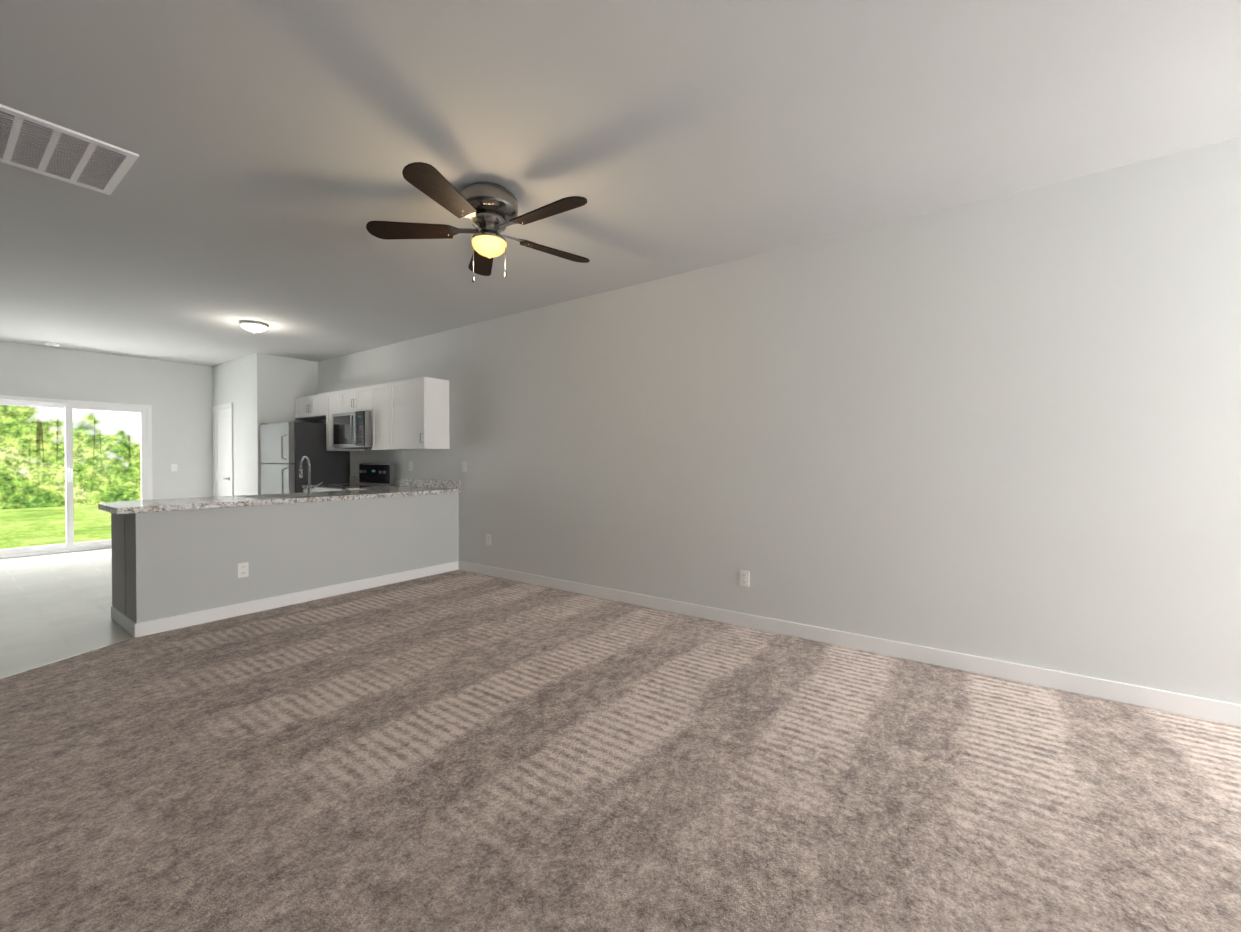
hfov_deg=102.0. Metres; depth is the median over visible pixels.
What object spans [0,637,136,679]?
transition piece
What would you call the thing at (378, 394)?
upper cabinet
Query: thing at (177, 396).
wall
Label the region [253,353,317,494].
wall
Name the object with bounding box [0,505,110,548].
grass lawn
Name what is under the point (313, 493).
sink
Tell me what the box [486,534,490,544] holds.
outlet
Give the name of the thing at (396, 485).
countertop
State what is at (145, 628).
baseboard
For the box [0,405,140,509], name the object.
trees
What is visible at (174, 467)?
light switch
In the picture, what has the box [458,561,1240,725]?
baseboard
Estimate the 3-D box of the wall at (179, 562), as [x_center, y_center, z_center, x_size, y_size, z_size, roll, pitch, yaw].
[-2.910,0.750,4.822,0.720,0.872,2.685,0,1,35]
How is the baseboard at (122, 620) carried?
attached to the wall at (179, 562)
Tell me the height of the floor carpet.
0.100 m
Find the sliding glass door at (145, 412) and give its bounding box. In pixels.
[0,395,152,558]
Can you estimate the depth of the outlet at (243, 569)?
4.03 m
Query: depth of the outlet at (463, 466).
5.63 m
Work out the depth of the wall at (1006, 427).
3.09 m
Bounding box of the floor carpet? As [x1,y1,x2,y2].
[0,570,1240,931]
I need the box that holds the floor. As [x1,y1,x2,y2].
[0,548,132,677]
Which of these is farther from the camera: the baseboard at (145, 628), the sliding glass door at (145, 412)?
the sliding glass door at (145, 412)
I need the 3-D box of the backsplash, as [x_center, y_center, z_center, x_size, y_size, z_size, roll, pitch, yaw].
[-2.816,0.203,6.383,2.473,0.100,0.022,0,1,35]
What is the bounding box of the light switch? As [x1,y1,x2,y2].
[171,464,177,470]
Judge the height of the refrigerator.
1.752 m
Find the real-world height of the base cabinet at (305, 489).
0.870 m
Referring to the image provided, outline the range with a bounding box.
[312,463,395,491]
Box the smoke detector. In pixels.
[44,342,59,346]
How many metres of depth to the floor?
4.22 m
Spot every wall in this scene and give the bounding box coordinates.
[0,341,212,499]
[125,493,458,622]
[212,354,254,495]
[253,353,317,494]
[318,137,1240,704]
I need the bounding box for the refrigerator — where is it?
[260,422,349,493]
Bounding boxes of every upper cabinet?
[295,393,322,419]
[323,391,364,450]
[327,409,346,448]
[339,386,370,408]
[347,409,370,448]
[371,384,406,449]
[383,377,449,449]
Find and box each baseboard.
[111,606,135,636]
[134,561,457,636]
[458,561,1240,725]
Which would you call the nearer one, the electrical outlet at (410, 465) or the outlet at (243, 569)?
the outlet at (243, 569)
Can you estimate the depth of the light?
5.43 m
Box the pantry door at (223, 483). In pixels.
[212,403,233,496]
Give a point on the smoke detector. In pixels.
(52, 344)
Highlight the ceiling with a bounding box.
[0,0,1240,366]
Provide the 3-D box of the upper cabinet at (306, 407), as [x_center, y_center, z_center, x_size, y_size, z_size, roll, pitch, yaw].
[-4.301,-0.849,7.239,0.950,0.305,0.325,0,1,35]
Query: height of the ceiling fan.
0.504 m
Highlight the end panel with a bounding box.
[111,513,125,614]
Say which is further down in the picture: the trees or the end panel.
the end panel
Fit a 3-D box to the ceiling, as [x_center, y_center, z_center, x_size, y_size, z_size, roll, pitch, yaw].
[-1.343,-1.585,3.099,14.440,0.100,3.880,0,1,35]
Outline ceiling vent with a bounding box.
[0,104,138,194]
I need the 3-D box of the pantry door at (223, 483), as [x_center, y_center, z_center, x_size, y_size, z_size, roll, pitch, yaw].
[-6.175,0.102,7.764,0.824,2.102,0.063,0,1,35]
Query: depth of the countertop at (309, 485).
6.48 m
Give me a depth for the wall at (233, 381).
7.37 m
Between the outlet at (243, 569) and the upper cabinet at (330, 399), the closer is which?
the outlet at (243, 569)
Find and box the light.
[239,320,268,332]
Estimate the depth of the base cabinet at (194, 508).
3.64 m
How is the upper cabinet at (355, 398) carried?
attached to the wall at (1006, 427)
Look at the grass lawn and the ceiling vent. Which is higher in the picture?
the ceiling vent
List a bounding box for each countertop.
[98,488,460,513]
[302,484,365,487]
[346,484,405,491]
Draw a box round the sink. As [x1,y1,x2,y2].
[241,491,349,497]
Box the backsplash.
[350,476,460,487]
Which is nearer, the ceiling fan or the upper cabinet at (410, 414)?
the ceiling fan
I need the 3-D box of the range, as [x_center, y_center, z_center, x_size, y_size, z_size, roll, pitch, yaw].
[-3.403,0.566,6.361,0.760,1.205,0.741,0,1,35]
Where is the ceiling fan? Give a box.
[366,162,589,282]
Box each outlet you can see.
[238,562,248,577]
[409,461,411,470]
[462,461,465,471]
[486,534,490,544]
[740,570,748,586]

